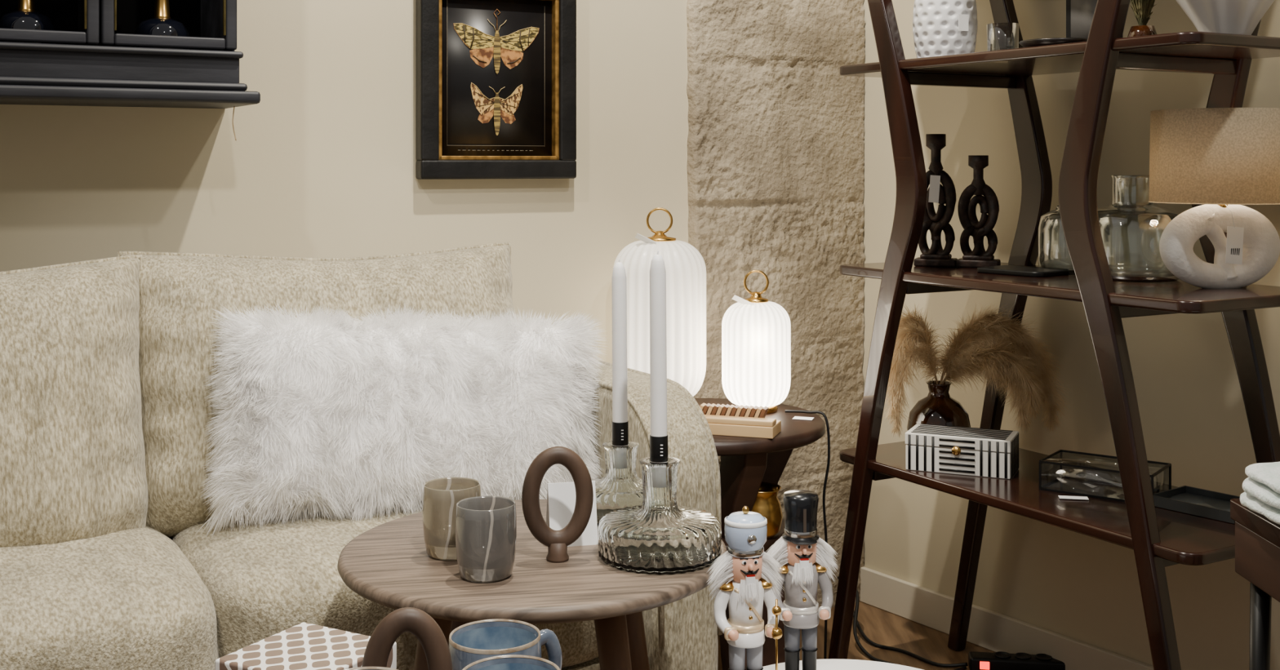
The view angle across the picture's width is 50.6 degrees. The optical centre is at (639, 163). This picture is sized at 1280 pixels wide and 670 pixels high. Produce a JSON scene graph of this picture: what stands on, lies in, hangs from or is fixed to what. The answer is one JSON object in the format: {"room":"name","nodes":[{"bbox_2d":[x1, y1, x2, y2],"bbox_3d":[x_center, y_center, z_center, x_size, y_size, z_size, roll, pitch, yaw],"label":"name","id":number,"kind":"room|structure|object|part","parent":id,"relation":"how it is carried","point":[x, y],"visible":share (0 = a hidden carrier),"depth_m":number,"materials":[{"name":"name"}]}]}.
{"room":"shop","nodes":[
{"label":"shop","id":0,"kind":"room"},
{"bbox_2d":[0,0,688,364],"bbox_3d":[-1.464,-0.370,2.272,4.600,2.900,0.120,0,0,-30],"label":"wall","id":1,"kind":"structure","parent":0,"point":[324,165],"depth_m":2.71,"materials":[{"name":"paint"}]},
{"bbox_2d":[0,0,260,108],"bbox_3d":[-1.138,-0.494,2.243,0.950,0.780,0.255,0,0,-30],"label":"display cabinet","id":2,"kind":"object","parent":1,"relation":"attached to","point":[110,53],"visible":1,"depth_m":2.30,"materials":[{"name":"grey wood"}]},
{"bbox_2d":[0,0,56,44],"bbox_3d":[-1.037,-0.264,2.288,0.092,0.136,0.092,0,0,0],"label":"bottle","id":3,"kind":"object","parent":2,"relation":"on","point":[26,17],"depth_m":2.26,"materials":[{"name":"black glass"}]},
{"bbox_3d":[-1.006,-0.209,2.218,0.184,0.020,0.022,0,0,-30],"label":"door rail","id":4,"kind":"part","parent":2,"relation":"part of","materials":[{"name":"grey wood"}]},
{"bbox_3d":[-1.208,-0.524,2.344,0.910,0.660,0.008,0,0,-30],"label":"panel","id":5,"kind":"part","parent":2,"relation":"part of","materials":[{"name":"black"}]},
{"bbox_3d":[-1.149,-0.133,2.242,0.930,0.014,0.245,0,0,-30],"label":"ledge moulding","id":6,"kind":"part","parent":2,"relation":"part of","materials":[{"name":"grey wood"}]},
{"bbox_2d":[134,0,189,49],"bbox_3d":[-0.847,-0.264,2.398,0.092,0.136,0.092,0,0,0],"label":"bottle","id":7,"kind":"object","parent":2,"relation":"on","point":[162,24],"depth_m":2.37,"materials":[{"name":"black glass"}]},
{"bbox_3d":[-0.809,-0.209,2.332,0.184,0.020,0.022,0,0,-30],"label":"door rail","id":8,"kind":"part","parent":2,"relation":"part of","materials":[{"name":"grey wood"}]},
{"bbox_2d":[232,106,236,140],"bbox_3d":[-0.714,-0.070,2.381,0.003,0.060,0.008,0,0,41],"label":"string","id":9,"kind":"object","parent":2,"relation":"hanging from","point":[233,106],"visible":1,"depth_m":2.38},
{"bbox_2d":[416,0,576,179],"bbox_3d":[-0.299,-0.183,2.853,0.356,0.432,0.036,0,0,-30],"label":"print","id":10,"kind":"object","parent":1,"relation":"attached to","point":[496,79],"visible":1,"depth_m":2.85,"materials":[{"name":"black paint"}]},
{"bbox_3d":[-0.435,-0.183,2.774,0.040,0.356,0.036,0,0,-30],"label":"frame","id":11,"kind":"part","parent":10,"relation":"part of","materials":[{"name":"black paint"}]},
{"bbox_3d":[-0.299,0.013,2.853,0.356,0.040,0.036,0,0,-30],"label":"frame","id":12,"kind":"part","parent":10,"relation":"part of","materials":[{"name":"black paint"}]},
{"bbox_3d":[-0.162,-0.183,2.932,0.040,0.356,0.036,0,0,-30],"label":"frame","id":13,"kind":"part","parent":10,"relation":"part of","materials":[{"name":"black paint"}]},
{"bbox_2d":[686,0,865,607],"bbox_3d":[0.331,-0.370,3.219,0.500,2.900,0.039,0,0,-30],"label":"stone pillar","id":14,"kind":"structure","parent":0,"point":[775,166],"depth_m":3.23,"materials":[{"name":"stone"}]},
{"bbox_2d":[717,601,995,669],"bbox_3d":[0.000,1.110,1.200,8.000,0.060,7.500,0,0,0],"label":"floor","id":15,"kind":"structure","parent":0,"point":[882,627],"depth_m":3.05,"materials":[{"name":"brown wood"}]},
{"bbox_2d":[0,242,722,669],"bbox_3d":[-0.756,0.616,2.144,1.655,0.928,0.720,0,0,-30],"label":"sofa","id":16,"kind":"object","parent":15,"relation":"on","point":[109,559],"visible":0.59,"depth_m":2.14,"materials":[{"name":"beige fabric"}]},
{"bbox_2d":[0,257,148,547],"bbox_3d":[-1.151,0.408,2.099,0.745,0.492,0.323,-1,-9,-33],"label":"cushion","id":17,"kind":"object","parent":16,"relation":"on","point":[74,336],"depth_m":2.12,"materials":[{"name":"beige fabric"}]},
{"bbox_2d":[0,526,219,669],"bbox_3d":[-1.022,0.696,1.932,0.762,0.253,0.600,0,0,-30],"label":"seat cushion","id":18,"kind":"object","parent":16,"relation":"on","point":[72,597],"depth_m":1.87,"materials":[{"name":"beige fabric"}]},
{"bbox_2d":[120,244,514,537],"bbox_3d":[-0.567,0.403,2.493,0.735,0.492,0.319,0,-9,-29],"label":"cushion","id":19,"kind":"object","parent":16,"relation":"on","point":[169,300],"depth_m":2.30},
{"bbox_2d":[172,506,598,669],"bbox_3d":[-0.408,0.695,2.289,0.689,0.258,0.599,0,0,-30],"label":"seat cushion","id":20,"kind":"object","parent":16,"relation":"on","point":[256,584],"depth_m":2.00,"materials":[{"name":"beige fabric"}]},
{"bbox_2d":[200,298,607,535],"bbox_3d":[-0.387,0.434,2.308,0.696,0.417,0.284,0,0,-13],"label":"fur pillow","id":21,"kind":"object","parent":16,"relation":"on","point":[337,413],"visible":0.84,"depth_m":2.23,"materials":[{"name":"white fur"}]},
{"bbox_3d":[-0.092,0.680,2.525,0.125,0.600,0.715,0,0,-30],"label":"arm","id":22,"kind":"part","parent":16,"relation":"part of"},
{"bbox_2d":[337,499,726,669],"bbox_3d":[-0.143,0.801,1.840,0.524,0.562,0.524,0,0,0],"label":"coffee table","id":23,"kind":"object","parent":15,"relation":"on","point":[388,565],"visible":0.52,"depth_m":1.70,"materials":[{"name":"brown wood"}]},
{"bbox_3d":[-0.290,0.811,1.711,0.132,0.543,0.042,0,0,-39],"label":"leg","id":24,"kind":"part","parent":23,"relation":"part of","materials":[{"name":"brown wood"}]},
{"bbox_2d":[422,477,480,560],"bbox_3d":[-0.250,0.473,1.800,0.078,0.094,0.078,0,0,-11],"label":"cup","id":25,"kind":"object","parent":23,"relation":"on","point":[441,496],"visible":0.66,"depth_m":1.77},
{"bbox_3d":[-0.272,0.811,1.987,0.042,0.543,0.132,0,0,-39],"label":"leg","id":26,"kind":"part","parent":23,"relation":"part of","materials":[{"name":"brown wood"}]},
{"bbox_2d":[455,496,516,582],"bbox_3d":[-0.194,0.474,1.705,0.077,0.092,0.077,0,0,-6],"label":"cup","id":27,"kind":"object","parent":23,"relation":"on","point":[486,526],"visible":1,"depth_m":1.68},
{"bbox_2d":[521,446,593,563],"bbox_3d":[-0.108,0.446,1.775,0.094,0.148,0.030,0,0,-8],"label":"ring sculpture","id":28,"kind":"object","parent":23,"relation":"on","point":[557,542],"visible":1,"depth_m":1.77,"materials":[{"name":"brown ceramic"}]},
{"bbox_2d":[546,480,598,546],"bbox_3d":[-0.094,0.479,1.858,0.066,0.083,0.042,0,0,-14],"label":"price card","id":29,"kind":"object","parent":23,"relation":"on","point":[561,496],"visible":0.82,"depth_m":1.85,"materials":[{"name":"white paper"}]},
{"bbox_3d":[-0.014,0.811,1.693,0.042,0.543,0.132,0,0,-39],"label":"leg","id":30,"kind":"part","parent":23,"relation":"part of","materials":[{"name":"brown wood"}]},
{"bbox_2d":[591,258,643,529],"bbox_3d":[-0.028,0.329,1.975,0.134,0.381,0.134,0,0,0],"label":"glass candle holder","id":31,"kind":"object","parent":23,"relation":"on","point":[620,486],"visible":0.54,"depth_m":1.96,"materials":[{"name":"white"}]},
{"bbox_3d":[-0.028,0.465,1.975,0.134,0.110,0.134,0,0,0],"label":"glass","id":32,"kind":"part","parent":31,"relation":"part of","materials":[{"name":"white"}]},
{"bbox_2d":[611,262,628,446],"bbox_3d":[-0.029,0.293,1.975,0.024,0.299,0.024,0,0,0],"label":"candle","id":33,"kind":"object","parent":31,"relation":"on","point":[619,280],"depth_m":1.97,"materials":[{"name":"white wax"}]},
{"bbox_3d":[0.004,0.811,1.969,0.132,0.543,0.042,0,0,-39],"label":"leg","id":34,"kind":"part","parent":23,"relation":"part of","materials":[{"name":"brown wood"}]},
{"bbox_2d":[598,250,721,574],"bbox_3d":[0.026,0.317,1.785,0.163,0.405,0.163,0,0,0],"label":"glass candle holder","id":35,"kind":"object","parent":23,"relation":"on","point":[660,535],"visible":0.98,"depth_m":1.76,"materials":[{"name":"clear glass"}]},
{"bbox_2d":[649,254,667,462],"bbox_3d":[0.025,0.273,1.785,0.024,0.305,0.022,0,0,-8],"label":"candle","id":36,"kind":"object","parent":35,"relation":"on","point":[658,347],"depth_m":1.78,"materials":[{"name":"white wax"}]},
{"bbox_3d":[0.026,0.456,1.785,0.163,0.128,0.163,0,0,0],"label":"glass","id":37,"kind":"part","parent":35,"relation":"part of","materials":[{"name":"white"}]},
{"bbox_2d":[694,398,825,669],"bbox_3d":[0.136,0.799,2.750,0.476,0.562,0.476,0,0,0],"label":"side table","id":38,"kind":"object","parent":15,"relation":"on","point":[746,463],"visible":0.27,"depth_m":2.62,"materials":[{"name":"brown wood"}]},
{"bbox_2d":[613,207,706,396],"bbox_3d":[0.042,0.306,2.900,0.200,0.423,0.200,0,0,0],"label":"lantern","id":39,"kind":"object","parent":38,"relation":"on","point":[685,266],"visible":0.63,"depth_m":2.82,"materials":[{"name":"white glass"}]},
{"bbox_2d":[699,403,781,439],"bbox_3d":[0.180,0.493,2.600,0.170,0.048,0.075,0,0,18],"label":"box","id":40,"kind":"object","parent":38,"relation":"on","point":[722,420],"visible":0.91,"depth_m":2.57,"materials":[{"name":"brown wood"}]},
{"bbox_3d":[0.174,0.490,2.583,0.168,0.010,0.035,0,0,18],"label":"lid","id":41,"kind":"part","parent":40,"relation":"part of","materials":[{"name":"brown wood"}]},
{"bbox_2d":[707,420,781,439],"bbox_3d":[0.180,0.506,2.600,0.170,0.022,0.075,0,0,18],"label":"tray","id":42,"kind":"object","parent":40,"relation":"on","point":[769,429],"depth_m":2.56,"materials":[{"name":"brown wood"}]},
{"bbox_3d":[0.198,0.812,2.617,0.050,0.535,0.134,0,0,-25],"label":"leg","id":43,"kind":"part","parent":38,"relation":"part of","materials":[{"name":"brown wood"}]},
{"bbox_2d":[721,270,791,414],"bbox_3d":[0.243,0.370,2.830,0.144,0.295,0.144,0,0,0],"label":"lantern","id":44,"kind":"object","parent":38,"relation":"on","point":[756,331],"visible":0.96,"depth_m":2.77,"materials":[{"name":"white glass"}]},
{"bbox_2d":[751,482,782,538],"bbox_3d":[0.235,0.682,2.655,0.090,0.095,0.090,0,0,0],"label":"brass pot","id":45,"kind":"object","parent":38,"relation":"on","point":[767,504],"visible":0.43,"depth_m":2.62,"materials":[{"name":"gold metal"}]},
{"bbox_3d":[0.269,0.812,2.812,0.134,0.535,0.050,0,0,-25],"label":"leg","id":46,"kind":"part","parent":38,"relation":"part of","materials":[{"name":"brown wood"}]},
{"bbox_2d":[792,416,813,420],"bbox_3d":[0.330,0.515,2.735,0.040,0.002,0.022,0,0,20],"label":"price tag","id":47,"kind":"object","parent":38,"relation":"on","point":[794,417],"visible":1,"depth_m":2.73,"materials":[{"name":"white paper"}]},
{"bbox_2d":[784,409,830,658],"bbox_3d":[0.370,0.796,2.797,0.120,0.576,0.082,0,0,-32],"label":"cable","id":48,"kind":"object","parent":15,"relation":"on","point":[823,414],"visible":0.79,"depth_m":2.77,"materials":[{"name":"black plastic"}]},
{"bbox_2d":[762,658,923,669],"bbox_3d":[0.275,0.892,1.730,0.400,0.375,0.400,0,0,0],"label":"pedestal table","id":49,"kind":"object","parent":15,"relation":"on","point":[824,664],"visible":0.79,"depth_m":1.90,"materials":[{"name":"white"}]},
{"bbox_2d":[705,506,786,669],"bbox_3d":[0.133,0.570,1.720,0.105,0.270,0.094,0,0,-12],"label":"figurine","id":50,"kind":"object","parent":49,"relation":"on","point":[737,581],"visible":1,"depth_m":1.70,"materials":[{"name":"white wood"}]},
{"bbox_3d":[0.106,0.563,1.699,0.024,0.058,0.037,0,0,-12],"label":"arm","id":51,"kind":"part","parent":50,"relation":"part of","materials":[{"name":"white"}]},
{"bbox_3d":[0.123,0.619,1.713,0.022,0.050,0.022,0,0,-12],"label":"leg","id":52,"kind":"part","parent":50,"relation":"part of","materials":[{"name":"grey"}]},
{"bbox_3d":[0.137,0.555,1.697,0.037,0.045,0.012,0,0,-12],"label":"chest sash","id":53,"kind":"part","parent":50,"relation":"part of","materials":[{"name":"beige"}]},
{"bbox_3d":[0.145,0.619,1.717,0.022,0.050,0.022,0,0,-12],"label":"leg","id":54,"kind":"part","parent":50,"relation":"part of","materials":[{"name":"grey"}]},
{"bbox_3d":[0.166,0.563,1.712,0.024,0.058,0.037,0,0,-12],"label":"arm","id":55,"kind":"part","parent":50,"relation":"part of","materials":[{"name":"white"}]},
{"bbox_2d":[764,489,837,669],"bbox_3d":[0.211,0.569,1.792,0.104,0.272,0.088,0,0,-6],"label":"figurine","id":56,"kind":"object","parent":49,"relation":"on","point":[806,556],"visible":0.94,"depth_m":1.77,"materials":[{"name":"grey wood"}]},
{"bbox_3d":[0.183,0.563,1.772,0.024,0.058,0.037,0,0,-6],"label":"arm","id":57,"kind":"part","parent":56,"relation":"part of","materials":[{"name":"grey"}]},
{"bbox_3d":[0.201,0.619,1.784,0.022,0.050,0.022,0,0,-6],"label":"leg","id":58,"kind":"part","parent":56,"relation":"part of","materials":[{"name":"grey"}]},
{"bbox_3d":[0.213,0.555,1.767,0.037,0.045,0.012,0,0,-6],"label":"chest sash","id":59,"kind":"part","parent":56,"relation":"part of","materials":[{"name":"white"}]},
{"bbox_3d":[0.223,0.619,1.786,0.022,0.050,0.022,0,0,-6],"label":"leg","id":60,"kind":"part","parent":56,"relation":"part of","materials":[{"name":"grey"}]},
{"bbox_3d":[0.243,0.563,1.778,0.024,0.058,0.037,0,0,-6],"label":"arm","id":61,"kind":"part","parent":56,"relation":"part of","materials":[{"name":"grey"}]},
{"bbox_2d":[837,576,966,669],"bbox_3d":[0.532,1.028,3.002,0.121,0.104,0.401,0,0,-33],"label":"power cable","id":62,"kind":"object","parent":15,"relation":"on","point":[864,651],"visible":0.62,"depth_m":3.00,"materials":[{"name":"black plastic"}]},
{"bbox_2d":[853,610,967,667],"bbox_3d":[0.570,1.048,3.010,0.066,0.064,0.358,0,0,-36],"label":"power cable","id":63,"kind":"object","parent":15,"relation":"on","point":[910,654],"visible":0.86,"depth_m":2.97,"materials":[{"name":"black plastic"}]},
{"bbox_2d":[968,651,1065,669],"bbox_3d":[0.800,1.062,2.868,0.200,0.037,0.048,0,0,8],"label":"power strip","id":64,"kind":"object","parent":15,"relation":"on","point":[999,660],"visible":1,"depth_m":2.85,"materials":[{"name":"black plastic"}]},
{"bbox_2d":[979,661,989,669],"bbox_3d":[0.727,1.060,2.856,0.020,0.016,0.004,0,0,8],"label":"switch","id":65,"kind":"object","parent":64,"relation":"attached to","point":[984,665],"depth_m":2.85,"materials":[{"name":"red"}]},
{"bbox_2d":[994,651,1010,658],"bbox_3d":[0.770,1.044,2.874,0.034,0.003,0.034,0,0,8],"label":"socket","id":66,"kind":"object","parent":64,"relation":"attached to","point":[999,655],"depth_m":2.87,"materials":[{"name":"black plastic"}]},
{"bbox_2d":[1014,652,1031,659],"bbox_3d":[0.812,1.044,2.868,0.034,0.003,0.034,0,0,8],"label":"socket","id":67,"kind":"object","parent":64,"relation":"attached to","point":[1020,655],"depth_m":2.87,"materials":[{"name":"black plastic"}]},
{"bbox_2d":[1035,653,1052,661],"bbox_3d":[0.854,1.044,2.862,0.034,0.003,0.034,0,0,8],"label":"socket","id":68,"kind":"object","parent":64,"relation":"attached to","point":[1038,657],"depth_m":2.86,"materials":[{"name":"black plastic"}]},
{"bbox_2d":[828,0,1279,669],"bbox_3d":[0.779,0.204,2.539,0.369,1.751,0.920,0,0,-30],"label":"etagere shelf","id":69,"kind":"object","parent":15,"relation":"on","point":[1159,538],"visible":0.8,"depth_m":2.38,"materials":[{"name":"brown wood"}]},
{"bbox_3d":[0.473,0.204,2.730,0.030,1.751,0.285,0,0,-30],"label":"leg","id":70,"kind":"part","parent":69,"relation":"part of","materials":[{"name":"brown wood"}]},
{"bbox_3d":[0.607,0.633,2.838,0.310,0.026,0.022,0,0,-30],"label":"rail","id":71,"kind":"part","parent":69,"relation":"part of","materials":[{"name":"brown wood"}]},
{"bbox_2d":[913,133,957,267],"bbox_3d":[0.610,0.076,2.790,0.084,0.272,0.050,0,0,20],"label":"candlestick","id":72,"kind":"object","parent":69,"relation":"on","point":[935,256],"visible":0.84,"depth_m":2.78,"materials":[{"name":"brown wood"}]},
{"bbox_2d":[928,175,940,203],"bbox_3d":[0.595,0.052,2.735,0.024,0.056,0.001,0,0,15],"label":"price tag","id":73,"kind":"object","parent":72,"relation":"hanging from","point":[935,180],"visible":1,"depth_m":2.73,"materials":[{"name":"white paper"}]},
{"bbox_2d":[925,133,946,180],"bbox_3d":[0.610,-0.011,2.790,0.040,0.098,0.040,0,0,20],"label":"cup","id":74,"kind":"object","parent":72,"relation":"on","point":[935,143],"depth_m":2.78,"materials":[{"name":"brown wood"}]},
{"bbox_3d":[0.656,0.245,2.754,0.310,0.026,0.022,0,0,-30],"label":"rail","id":75,"kind":"part","parent":69,"relation":"part of","materials":[{"name":"brown wood"}]},
{"bbox_2d":[912,0,977,57],"bbox_3d":[0.606,-0.278,2.689,0.126,0.150,0.129,0,0,0],"label":"vase","id":76,"kind":"object","parent":69,"relation":"on","point":[940,28],"visible":0.95,"depth_m":2.64,"materials":[{"name":"white ceramic"}]},
{"bbox_3d":[0.648,-0.170,2.767,0.310,0.026,0.022,0,0,-30],"label":"rail","id":77,"kind":"part","parent":69,"relation":"part of","materials":[{"name":"brown wood"}]},
{"bbox_2d":[905,423,1018,479],"bbox_3d":[0.630,0.563,2.649,0.203,0.074,0.120,0,0,24],"label":"striped box","id":78,"kind":"object","parent":69,"relation":"on","point":[933,448],"visible":1,"depth_m":2.61,"materials":[{"name":"white"}]},
{"bbox_3d":[0.608,0.552,2.601,0.018,0.018,0.014,0,0,24],"label":"knob","id":79,"kind":"part","parent":78,"relation":"part of","materials":[{"name":"gold metal"}]},
{"bbox_3d":[0.632,0.538,2.655,0.202,0.023,0.107,0,0,24],"label":"lid","id":80,"kind":"part","parent":78,"relation":"part of","materials":[{"name":"white"}]},
{"bbox_2d":[882,302,1069,437],"bbox_3d":[0.691,0.440,2.813,0.406,0.319,0.158,0,0,11],"label":"vase","id":81,"kind":"object","parent":69,"relation":"on","point":[938,407],"visible":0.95,"depth_m":2.80,"materials":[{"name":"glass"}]},
{"bbox_2d":[955,155,1000,267],"bbox_3d":[0.690,0.098,2.760,0.084,0.228,0.050,0,0,20],"label":"candlestick","id":82,"kind":"object","parent":69,"relation":"on","point":[988,204],"visible":1,"depth_m":2.75,"materials":[{"name":"brown wood"}]},
{"bbox_2d":[968,155,988,195],"bbox_3d":[0.690,0.025,2.760,0.040,0.082,0.040,0,0,20],"label":"cup","id":83,"kind":"object","parent":82,"relation":"on","point":[978,186],"depth_m":2.75,"materials":[{"name":"brown wood"}]},
{"bbox_3d":[0.767,0.204,2.899,0.030,1.751,0.285,0,0,-30],"label":"leg","id":84,"kind":"part","parent":69,"relation":"part of","materials":[{"name":"brown wood"}]},
{"bbox_2d":[986,22,1018,51],"bbox_3d":[0.697,-0.235,2.600,0.060,0.064,0.060,0,0,0],"label":"glass tumbler","id":85,"kind":"object","parent":69,"relation":"on","point":[989,28],"visible":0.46,"depth_m":2.60,"materials":[{"name":"clear glass"}]},
{"bbox_2d":[977,265,1069,277],"bbox_3d":[0.735,0.207,2.600,0.110,0.010,0.150,0,0,-40],"label":"plate","id":86,"kind":"object","parent":69,"relation":"on","point":[1013,270],"visible":1,"depth_m":2.57,"materials":[{"name":"black"}]},
{"bbox_3d":[0.779,0.610,2.540,0.356,0.020,0.880,0,0,-30],"label":"shelf","id":87,"kind":"part","parent":69,"relation":"part of","materials":[{"name":"brown wood"}]},
{"bbox_2d":[1018,37,1087,47],"bbox_3d":[0.765,-0.214,2.490,0.132,0.022,0.132,0,0,0],"label":"plate","id":88,"kind":"object","parent":69,"relation":"on","point":[1040,42],"visible":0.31,"depth_m":2.44,"materials":[{"name":"black ceramic"}]},
{"bbox_3d":[0.779,-0.193,2.540,0.356,0.020,0.880,0,0,-30],"label":"shelf","id":89,"kind":"part","parent":69,"relation":"part of","materials":[{"name":"brown wood"}]},
{"bbox_3d":[0.779,0.222,2.540,0.356,0.020,0.880,0,0,-30],"label":"shelf","id":90,"kind":"part","parent":69,"relation":"part of","materials":[{"name":"brown wood"}]},
{"bbox_2d":[1057,495,1088,500],"bbox_3d":[0.775,0.598,2.420,0.050,0.001,0.020,0,0,10],"label":"price tag","id":91,"kind":"object","parent":69,"relation":"on","point":[1060,496],"visible":1,"depth_m":2.42,"materials":[{"name":"white paper"}]},
{"bbox_2d":[1038,204,1114,275],"bbox_3d":[0.845,0.147,2.625,0.140,0.130,0.140,0,0,0],"label":"glass jar","id":92,"kind":"object","parent":69,"relation":"on","point":[1108,220],"visible":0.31,"depth_m":2.61,"materials":[{"name":"clear glass"}]},
{"bbox_2d":[1066,0,1123,38],"bbox_3d":[0.841,-0.273,2.509,0.014,0.140,0.110,0,0,-42],"label":"frame","id":93,"kind":"object","parent":69,"relation":"on","point":[1079,13],"visible":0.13,"depth_m":2.52,"materials":[{"name":"black"}]},
{"bbox_2d":[1039,449,1171,502],"bbox_3d":[0.850,0.573,2.475,0.204,0.054,0.118,0,0,36],"label":"display box","id":94,"kind":"object","parent":69,"relation":"on","point":[1042,460],"visible":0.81,"depth_m":2.48,"materials":[{"name":"black metal"}]},
{"bbox_3d":[0.791,0.204,2.179,0.030,1.751,0.285,0,0,-30],"label":"leg","id":95,"kind":"part","parent":69,"relation":"part of","materials":[{"name":"brown wood"}]},
{"bbox_2d":[1097,175,1179,282],"bbox_3d":[0.905,0.117,2.480,0.172,0.190,0.172,0,0,0],"label":"glass jar","id":96,"kind":"object","parent":69,"relation":"on","point":[1154,208],"visible":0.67,"depth_m":2.46,"materials":[{"name":"clear glass"}]},
{"bbox_2d":[1127,0,1156,37],"bbox_3d":[0.894,-0.297,2.406,0.097,0.188,0.094,0,0,-19],"label":"potted plant","id":97,"kind":"object","parent":69,"relation":"on","point":[1142,9],"visible":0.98,"depth_m":2.39,"materials":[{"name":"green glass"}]},
{"bbox_2d":[1127,25,1156,37],"bbox_3d":[0.893,-0.223,2.405,0.052,0.040,0.052,0,0,0],"label":"pot","id":98,"kind":"object","parent":97,"relation":"attached to","point":[1140,30],"depth_m":2.39,"materials":[{"name":"orange ceramic"}]},
{"bbox_3d":[0.903,0.245,2.325,0.310,0.026,0.022,0,0,-30],"label":"rail","id":99,"kind":"part","parent":69,"relation":"part of","materials":[{"name":"brown wood"}]},
{"bbox_3d":[0.952,0.633,2.241,0.310,0.026,0.022,0,0,-30],"label":"rail","id":100,"kind":"part","parent":69,"relation":"part of","materials":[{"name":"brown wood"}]},
{"bbox_3d":[0.910,-0.170,2.313,0.310,0.026,0.022,0,0,-30],"label":"rail","id":101,"kind":"part","parent":69,"relation":"part of","materials":[{"name":"brown wood"}]},
{"bbox_2d":[1153,485,1239,524],"bbox_3d":[0.985,0.590,2.345,0.114,0.018,0.154,0,0,-38],"label":"tray","id":102,"kind":"object","parent":69,"relation":"on","point":[1207,504],"visible":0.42,"depth_m":2.36,"materials":[{"name":"black metal"}]},
{"bbox_2d":[1148,107,1279,288],"bbox_3d":[0.985,0.063,2.300,0.225,0.306,0.225,0,0,-10],"label":"table lamp","id":103,"kind":"object","parent":69,"relation":"on","point":[1224,160],"visible":1,"depth_m":2.25,"materials":[{"name":"white ceramic"}]},
{"bbox_3d":[0.985,-0.011,2.300,0.225,0.157,0.225,0,0,-10],"label":"lamp shade","id":104,"kind":"part","parent":103,"relation":"part of","materials":[{"name":"fabric"}]},
{"bbox_2d":[1175,0,1274,35],"bbox_3d":[0.971,-0.276,2.235,0.255,0.145,0.258,0,0,0],"label":"bowl","id":105,"kind":"object","parent":69,"relation":"on","point":[1242,17],"visible":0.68,"depth_m":2.19,"materials":[{"name":"white ceramic"}]},
{"bbox_3d":[1.084,0.204,2.349,0.030,1.751,0.285,0,0,-30],"label":"leg","id":106,"kind":"part","parent":69,"relation":"part of","materials":[{"name":"brown wood"}]},
{"bbox_2d":[1230,498,1279,669],"bbox_3d":[0.990,0.779,1.800,0.300,0.603,0.260,0,0,0],"label":"side table","id":107,"kind":"object","parent":15,"relation":"on","point":[1257,538],"visible":0.98,"depth_m":1.88,"materials":[{"name":"brown wood"}]},
{"bbox_3d":[0.990,0.492,1.800,0.300,0.030,0.260,0,0,0],"label":"seat","id":108,"kind":"part","parent":107,"relation":"part of","materials":[{"name":"brown wood"}]},
{"bbox_2d":[1240,462,1279,524],"bbox_3d":[0.969,0.443,1.798,0.301,0.068,0.224,0,0,0],"label":"folded towel","id":109,"kind":"object","parent":107,"relation":"on","point":[1261,495],"visible":1,"depth_m":1.81,"materials":[{"name":"white fabric"}]},
{"bbox_3d":[0.870,0.830,1.901,0.031,0.500,0.027,0,0,15],"label":"leg","id":110,"kind":"part","parent":107,"relation":"part of","materials":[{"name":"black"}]},
{"bbox_3d":[-0.250,0.830,1.220,0.720,0.500,0.500,0,0,0],"label":"display table","id":111,"kind":"object","parent":15,"relation":"on","visible":0},
{"bbox_2d":[214,622,396,669],"bbox_3d":[-0.328,0.530,1.335,0.125,0.100,0.125,0,0,28],"label":"patterned box","id":112,"kind":"object","parent":111,"relation":"on","point":[303,646],"visible":0.93,"depth_m":1.33,"materials":[{"name":"paint"}]},
{"bbox_2d":[342,666,398,669],"bbox_3d":[-0.248,0.518,1.188,0.104,0.123,0.092,0,0,27],"label":"ceramic mug","id":113,"kind":"object","parent":111,"relation":"on","point":[358,668],"visible":1,"depth_m":1.23,"materials":[{"name":"ceramic"}]},
{"bbox_2d":[361,607,453,669],"bbox_3d":[-0.222,0.502,1.290,0.087,0.156,0.030,0,0,-8],"label":"ring sculpture","id":114,"kind":"object","parent":111,"relation":"on","point":[415,621],"visible":0.98,"depth_m":1.28,"materials":[{"name":"brown wood"}]},
{"bbox_2d":[448,618,562,669],"bbox_3d":[-0.148,0.533,1.405,0.097,0.093,0.108,0,0,27],"label":"ceramic mug","id":115,"kind":"object","parent":111,"relation":"on","point":[471,642],"visible":0.85,"depth_m":1.43,"materials":[{"name":"ceramic"}]},
{"bbox_3d":[-0.097,0.526,1.425,0.031,0.071,0.012,0,0,-25],"label":"handle","id":116,"kind":"part","parent":115,"relation":"part of","materials":[{"name":"ceramic"}]},
{"bbox_2d":[462,654,559,669],"bbox_3d":[-0.119,0.533,1.291,0.111,0.093,0.100,0,0,24],"label":"ceramic mug","id":117,"kind":"object","parent":111,"relation":"on","point":[510,662],"visible":1,"depth_m":1.33,"materials":[{"name":"ceramic"}]},
{"bbox_2d":[862,0,1279,669],"bbox_3d":[1.839,-0.370,1.609,0.120,2.900,4.400,0,0,-35],"label":"wall","id":118,"kind":"structure","parent":0,"point":[1077,586],"depth_m":2.82,"materials":[{"name":"paint"}]},
{"bbox_2d":[859,566,1153,669],"bbox_3d":[1.681,1.038,1.718,0.014,0.085,4.000,0,0,-35],"label":"baseboard","id":119,"kind":"structure","parent":118,"relation":"attached to","point":[988,629],"depth_m":3.00,"materials":[{"name":"beige paint"}]}
]}

